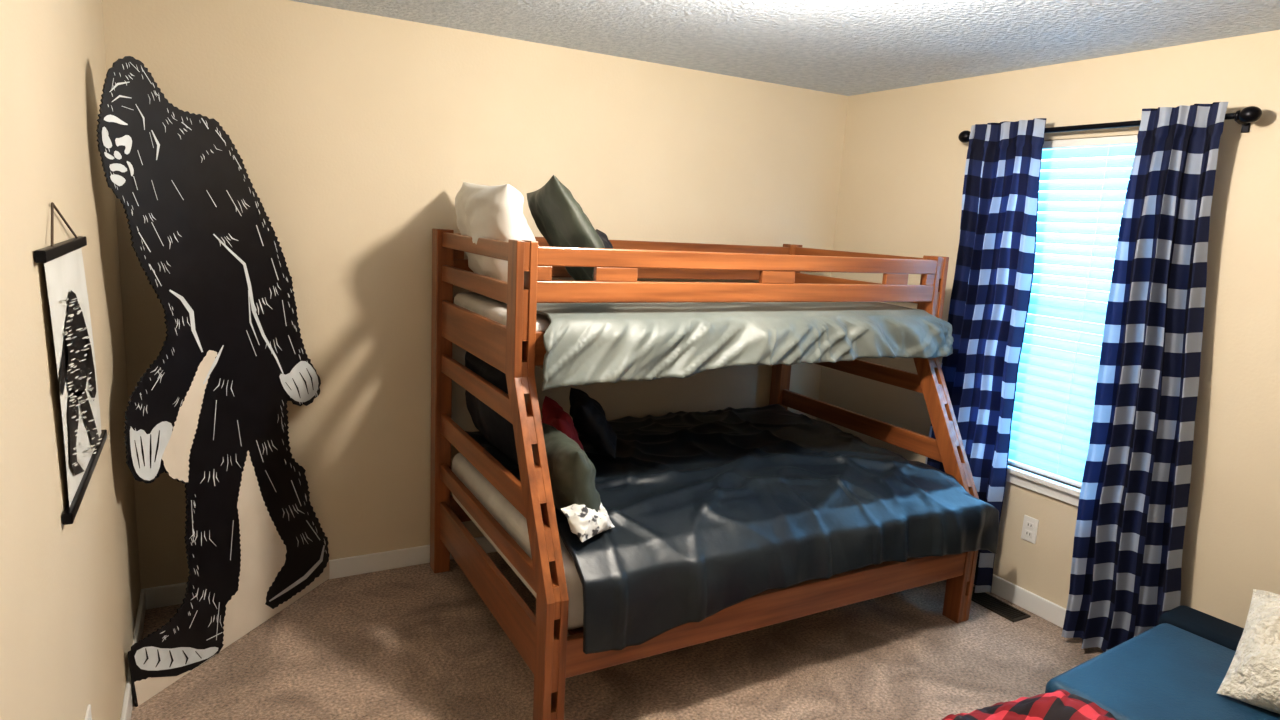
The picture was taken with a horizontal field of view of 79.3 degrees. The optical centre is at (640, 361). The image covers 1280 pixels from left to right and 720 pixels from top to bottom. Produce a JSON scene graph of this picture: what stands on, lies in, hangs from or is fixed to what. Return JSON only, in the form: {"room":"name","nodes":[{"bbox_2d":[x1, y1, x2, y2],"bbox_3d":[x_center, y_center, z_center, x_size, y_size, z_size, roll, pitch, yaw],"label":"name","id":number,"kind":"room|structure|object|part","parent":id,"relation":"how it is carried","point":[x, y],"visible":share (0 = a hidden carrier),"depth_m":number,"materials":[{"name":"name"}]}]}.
{"room":"bedroom","nodes":[
{"label":"bedroom","id":0,"kind":"room"},
{"bbox_2d":[0,0,140,719],"bbox_3d":[-0.980,0.211,1.069,0.120,2.440,4.300,-3,12,-29],"label":"wall","id":1,"kind":"structure","parent":0,"point":[70,593],"depth_m":1.60,"materials":[{"name":"paint"}]},
{"bbox_2d":[34,202,106,524],"bbox_3d":[-1.327,-0.037,1.819,0.018,0.664,0.740,-3,12,-29],"label":"poster","id":2,"kind":"object","parent":1,"relation":"attached to","point":[84,439],"visible":1,"depth_m":1.74,"materials":[{"name":"white paper"}]},
{"bbox_3d":[-1.288,-0.309,1.723,0.011,0.092,0.372,-3,12,-29],"label":"hanging cord","id":3,"kind":"part","parent":2,"relation":"part of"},
{"bbox_2d":[59,290,99,474],"bbox_3d":[-1.308,0.053,1.803,0.001,0.446,0.561,-3,12,-29],"label":"print","id":4,"kind":"object","parent":2,"relation":"attached to","point":[85,367],"depth_m":1.77},
{"bbox_2d":[84,704,91,719],"bbox_3d":[-1.282,0.870,1.799,0.010,0.116,0.072,-3,12,-29],"label":"wall outlet","id":5,"kind":"object","parent":1,"relation":"attached to","point":[88,716],"visible":1,"depth_m":1.80,"materials":[{"name":"white plastic"}]},
{"bbox_2d":[120,590,145,719],"bbox_3d":[-0.983,1.364,1.307,0.014,0.090,4.286,-3,12,-29],"label":"baseboard","id":6,"kind":"structure","parent":1,"relation":"attached to","point":[126,712],"depth_m":2.76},
{"bbox_2d":[102,0,847,588],"bbox_3d":[-0.449,-0.268,3.850,3.787,2.440,0.120,-3,12,-29],"label":"wall","id":7,"kind":"structure","parent":0,"point":[357,136],"depth_m":3.43,"materials":[{"name":"paint"}]},
{"bbox_2d":[141,536,496,609],"bbox_3d":[-0.481,0.898,4.004,3.547,0.090,0.014,-3,12,-29],"label":"baseboard","id":8,"kind":"structure","parent":7,"relation":"attached to","point":[173,594],"depth_m":3.55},
{"bbox_2d":[131,552,1103,719],"bbox_3d":[0.551,1.386,2.188,3.787,0.100,4.540,-3,12,-29],"label":"floor","id":9,"kind":"structure","parent":0,"point":[415,642],"depth_m":2.95,"materials":[{"name":"carpet"}]},
{"bbox_2d":[96,56,329,706],"bbox_3d":[-1.576,0.038,2.860,0.207,2.070,1.010,6,11,14],"label":"bigfoot standee","id":10,"kind":"object","parent":9,"relation":"on","point":[209,413],"visible":1,"depth_m":2.73,"materials":[{"name":"black cardboard"}]},
{"bbox_2d":[134,350,329,705],"bbox_3d":[-1.503,0.502,2.920,0.001,1.145,0.992,6,11,14],"label":"print","id":11,"kind":"object","parent":10,"relation":"attached to","point":[216,422],"depth_m":2.85},
{"bbox_2d":[430,228,978,719],"bbox_3d":[0.276,0.285,3.419,2.038,1.588,1.422,-3,12,-29],"label":"bunk bed","id":12,"kind":"object","parent":9,"relation":"on","point":[499,323],"visible":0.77,"depth_m":2.96,"materials":[{"name":"brown wood"}]},
{"bbox_3d":[-0.905,0.201,3.514,0.074,1.588,0.085,-3,12,-29],"label":"post","id":13,"kind":"part","parent":12,"relation":"part of","materials":[{"name":"brown wood"}]},
{"bbox_3d":[-0.641,-0.105,3.013,0.026,0.160,0.925,-3,12,-29],"label":"rail","id":14,"kind":"part","parent":12,"relation":"part of","materials":[{"name":"brown wood"}]},
{"bbox_3d":[-0.631,-0.302,2.980,0.026,0.070,0.920,-3,12,-29],"label":"rail","id":15,"kind":"part","parent":12,"relation":"part of","materials":[{"name":"brown wood"}]},
{"bbox_3d":[-0.623,-0.443,2.954,0.026,0.063,0.920,-3,12,-29],"label":"rail","id":16,"kind":"part","parent":12,"relation":"part of","materials":[{"name":"brown wood"}]},
{"bbox_3d":[-0.631,0.099,3.013,0.026,0.080,1.011,-3,12,-29],"label":"rail","id":17,"kind":"part","parent":12,"relation":"part of","materials":[{"name":"brown wood"}]},
{"bbox_3d":[-0.609,0.388,2.997,0.026,0.090,1.166,-3,12,-29],"label":"rail","id":18,"kind":"part","parent":12,"relation":"part of","materials":[{"name":"brown wood"}]},
{"bbox_3d":[-0.610,0.849,3.036,0.026,0.180,1.268,-3,12,-29],"label":"rail","id":19,"kind":"part","parent":12,"relation":"part of","materials":[{"name":"brown wood"}]},
{"bbox_3d":[-0.597,0.618,2.994,0.026,0.070,1.267,-3,12,-29],"label":"rail","id":20,"kind":"part","parent":12,"relation":"part of","materials":[{"name":"brown wood"}]},
{"bbox_3d":[0.224,-0.187,3.473,1.898,0.146,0.967,-3,12,-29],"label":"mattress","id":21,"kind":"part","parent":12,"relation":"part of","materials":[{"name":"white fabric"}]},
{"bbox_3d":[0.265,0.607,3.466,1.898,0.242,1.310,-3,12,-29],"label":"mattress","id":22,"kind":"part","parent":12,"relation":"part of","materials":[{"name":"beige fabric"}]},
{"bbox_3d":[0.468,-0.082,3.043,1.898,0.115,0.026,-3,12,-29],"label":"rail","id":23,"kind":"part","parent":12,"relation":"part of","materials":[{"name":"brown wood"}]},
{"bbox_3d":[-0.006,-0.509,3.860,1.898,0.186,0.026,-3,12,-29],"label":"guard rail","id":24,"kind":"part","parent":12,"relation":"part of","materials":[{"name":"brown wood"}]},
{"bbox_3d":[0.255,0.781,3.497,1.898,0.133,1.381,-3,12,-29],"label":"rail","id":25,"kind":"part","parent":12,"relation":"part of","materials":[{"name":"brown wood"}]},
{"bbox_2d":[465,404,998,653],"bbox_3d":[0.373,0.555,3.430,1.999,0.423,1.411,-3,12,-29],"label":"comforter","id":26,"kind":"object","parent":12,"relation":"on","point":[710,512],"visible":0.81,"depth_m":2.95,"materials":[{"name":"fabric"}]},
{"bbox_2d":[465,351,517,463],"bbox_3d":[-0.601,0.172,3.262,0.197,0.415,0.623,-2,11,-25],"label":"pillow","id":27,"kind":"object","parent":26,"relation":"on","point":[496,430],"visible":0.49,"depth_m":3.11,"materials":[{"name":"black fabric"}]},
{"bbox_2d":[542,396,583,450],"bbox_3d":[-0.300,0.296,2.980,0.156,0.285,0.292,1,11,-13],"label":"accent pillow","id":28,"kind":"object","parent":26,"relation":"on","point":[553,414],"visible":0.47,"depth_m":2.89,"materials":[{"name":"red fabric"}]},
{"bbox_2d":[542,423,600,516],"bbox_3d":[-0.260,0.388,2.660,0.184,0.281,0.380,-2,12,-26],"label":"pillow","id":29,"kind":"object","parent":26,"relation":"on","point":[572,473],"visible":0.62,"depth_m":2.52,"materials":[{"name":"green fabric"}]},
{"bbox_2d":[561,503,614,541],"bbox_3d":[-0.170,0.513,2.531,0.112,0.112,0.171,11,13,35],"label":"patterned pillow","id":30,"kind":"object","parent":26,"relation":"on","point":[584,522],"visible":0.8,"depth_m":2.49,"materials":[{"name":"white fabric"}]},
{"bbox_2d":[569,388,616,458],"bbox_3d":[-0.205,0.258,3.306,0.193,0.236,0.340,1,11,-13],"label":"accent pillow","id":31,"kind":"object","parent":26,"relation":"on","point":[589,419],"visible":0.99,"depth_m":3.18,"materials":[{"name":"black fabric"}]},
{"bbox_3d":[0.482,-0.324,2.998,1.898,0.186,0.026,-3,12,-29],"label":"guard rail","id":32,"kind":"part","parent":12,"relation":"part of","materials":[{"name":"brown wood"}]},
{"bbox_2d":[536,302,953,390],"bbox_3d":[0.312,-0.162,3.429,1.997,0.257,1.077,-3,12,-29],"label":"comforter","id":33,"kind":"object","parent":12,"relation":"on","point":[585,343],"visible":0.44,"depth_m":2.90,"materials":[{"name":"grey fabric"}]},
{"bbox_2d":[455,182,538,281],"bbox_3d":[-0.584,-0.498,3.105,0.268,0.445,0.678,-1,11,-23],"label":"pillow","id":34,"kind":"object","parent":33,"relation":"on","point":[482,211],"visible":0.62,"depth_m":2.87,"materials":[{"name":"white fabric"}]},
{"bbox_2d":[527,175,604,280],"bbox_3d":[-0.269,-0.490,3.062,0.308,0.459,0.440,0,11,-19],"label":"pillow","id":35,"kind":"object","parent":33,"relation":"on","point":[561,220],"visible":0.62,"depth_m":2.91,"materials":[{"name":"green fabric"}]},
{"bbox_2d":[596,229,612,248],"bbox_3d":[-0.161,-0.442,3.414,0.165,0.275,0.361,4,10,6],"label":"accent pillow","id":36,"kind":"object","parent":33,"relation":"on","point":[603,236],"visible":0.07,"depth_m":3.46,"materials":[{"name":"black fabric"}]},
{"bbox_3d":[0.809,0.123,4.468,0.074,1.588,0.085,-3,12,-29],"label":"post","id":37,"kind":"part","parent":12,"relation":"part of","materials":[{"name":"brown wood"}]},
{"bbox_3d":[1.084,-0.381,3.933,0.026,0.070,0.920,-3,12,-29],"label":"rail","id":38,"kind":"part","parent":12,"relation":"part of","materials":[{"name":"brown wood"}]},
{"bbox_3d":[1.092,-0.521,3.908,0.026,0.063,0.920,-3,12,-29],"label":"rail","id":39,"kind":"part","parent":12,"relation":"part of","materials":[{"name":"brown wood"}]},
{"bbox_3d":[1.106,0.310,3.951,0.026,0.090,1.166,-3,12,-29],"label":"rail","id":40,"kind":"part","parent":12,"relation":"part of","materials":[{"name":"brown wood"}]},
{"bbox_3d":[1.084,0.021,3.966,0.026,0.080,1.011,-3,12,-29],"label":"rail","id":41,"kind":"part","parent":12,"relation":"part of","materials":[{"name":"brown wood"}]},
{"bbox_2d":[971,587,1030,622],"bbox_3d":[1.640,1.129,3.620,0.120,0.008,0.330,-3,12,-29],"label":"floor vent","id":42,"kind":"object","parent":9,"relation":"in","point":[993,604],"visible":0.75,"depth_m":3.58,"materials":[{"name":"metal"}]},
{"bbox_2d":[1045,605,1279,719],"bbox_3d":[1.964,1.238,1.956,0.930,0.430,1.520,-4,12,-33],"label":"futon","id":43,"kind":"object","parent":9,"relation":"on","point":[1175,669],"visible":0.87,"depth_m":2.31,"materials":[{"name":"blue fabric"}]},
{"bbox_2d":[942,689,1117,719],"bbox_3d":[1.094,1.155,2.025,0.406,0.456,0.995,-3,12,-29],"label":"plaid throw blanket","id":44,"kind":"object","parent":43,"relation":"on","point":[1060,704],"visible":1,"depth_m":2.16,"materials":[{"name":"red fabric"}]},
{"bbox_2d":[1217,589,1279,713],"bbox_3d":[1.920,0.836,2.143,0.350,0.307,0.459,-5,13,-39],"label":"pillow","id":45,"kind":"object","parent":43,"relation":"on","point":[1252,677],"visible":1,"depth_m":2.20,"materials":[{"name":"white fabric"}]},
{"bbox_2d":[290,0,1279,95],"bbox_3d":[0.691,-1.109,1.731,3.787,0.100,4.540,-3,12,-29],"label":"ceiling","id":46,"kind":"structure","parent":0,"point":[841,47],"depth_m":3.01,"materials":[{"name":"white paint"}]},
{"bbox_2d":[816,30,1279,627],"bbox_3d":[2.222,0.065,2.850,0.120,2.440,4.300,-3,12,-29],"label":"wall","id":47,"kind":"structure","parent":0,"point":[904,157],"depth_m":2.99,"materials":[{"name":"paint"}]},
{"bbox_2d":[991,574,1065,627],"bbox_3d":[2.102,1.223,3.023,0.014,0.090,4.286,-3,12,-29],"label":"baseboard","id":48,"kind":"structure","parent":47,"relation":"attached to","point":[1023,598],"depth_m":3.56,"materials":[{"name":"white wood"}]},
{"bbox_2d":[1021,515,1038,543],"bbox_3d":[1.790,0.772,3.552,0.010,0.116,0.072,-3,12,-29],"label":"wall outlet","id":49,"kind":"object","parent":47,"relation":"attached to","point":[1030,525],"visible":1,"depth_m":3.55,"materials":[{"name":"white plastic"}]},
{"bbox_2d":[1025,530,1031,537],"bbox_3d":[1.786,0.792,3.554,0.003,0.028,0.034,-3,12,-29],"label":"socket","id":50,"kind":"object","parent":49,"relation":"attached to","point":[1028,533],"depth_m":3.55,"materials":[{"name":"white plastic"}]},
{"bbox_2d":[1026,521,1033,528],"bbox_3d":[1.788,0.751,3.547,0.003,0.028,0.034,-3,12,-29],"label":"socket","id":51,"kind":"object","parent":49,"relation":"attached to","point":[1029,524],"depth_m":3.55,"materials":[{"name":"white plastic"}]},
{"bbox_2d":[1006,464,1080,506],"bbox_3d":[1.754,0.529,3.632,0.095,0.075,0.780,-3,12,-29],"label":"sill","id":52,"kind":"structure","parent":47,"relation":"attached to","point":[1058,490],"depth_m":3.47,"materials":[{"name":"white wood"}]},
{"bbox_2d":[1008,145,1136,482],"bbox_3d":[1.856,-0.239,3.524,0.040,1.485,0.720,-3,12,-29],"label":"frame","id":53,"kind":"object","parent":47,"relation":"attached to","point":[1124,145],"visible":0.02,"depth_m":3.42,"materials":[{"name":"white plastic"}]},
{"bbox_2d":[1008,135,1137,487],"bbox_3d":[1.812,-0.237,3.500,0.051,1.481,0.712,-3,12,-29],"label":"window blinds","id":54,"kind":"object","parent":47,"relation":"attached to","point":[1054,402],"visible":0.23,"depth_m":3.39,"materials":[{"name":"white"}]},
{"bbox_3d":[1.892,-0.193,3.309,0.002,1.455,0.002,-3,12,-29],"label":"ladder cord","id":55,"kind":"part","parent":54,"relation":"part of","materials":[{"name":"white plastic"}]},
{"bbox_2d":[958,106,1261,142],"bbox_3d":[1.854,-0.954,3.194,0.108,0.078,1.237,-3,12,-29],"label":"curtain rod","id":56,"kind":"object","parent":47,"relation":"attached to","point":[1246,116],"visible":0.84,"depth_m":3.02,"materials":[{"name":"black metal"}]},
{"bbox_2d":[925,118,1046,592],"bbox_3d":[1.577,-0.006,3.639,0.117,2.165,0.455,-3,12,-29],"label":"curtain","id":57,"kind":"object","parent":56,"relation":"hanging from","point":[991,293],"visible":0.7,"depth_m":3.55,"materials":[{"name":"blue fabric"}]},
{"bbox_3d":[1.832,-0.964,3.179,0.022,0.022,1.140,-3,12,-29],"label":"rod","id":58,"kind":"part","parent":56,"relation":"part of","materials":[{"name":"black metal"}]},
{"bbox_2d":[1062,102,1228,651],"bbox_3d":[1.964,0.140,2.960,0.117,2.165,0.428,-3,12,-29],"label":"curtain","id":59,"kind":"object","parent":56,"relation":"hanging from","point":[1126,566],"visible":0.92,"depth_m":2.97,"materials":[{"name":"blue fabric"}]},
{"bbox_3d":[2.161,-0.847,2.753,0.008,0.060,0.024,-3,12,-29],"label":"bracket plate","id":60,"kind":"part","parent":56,"relation":"part of","materials":[{"name":"black metal"}]}
]}

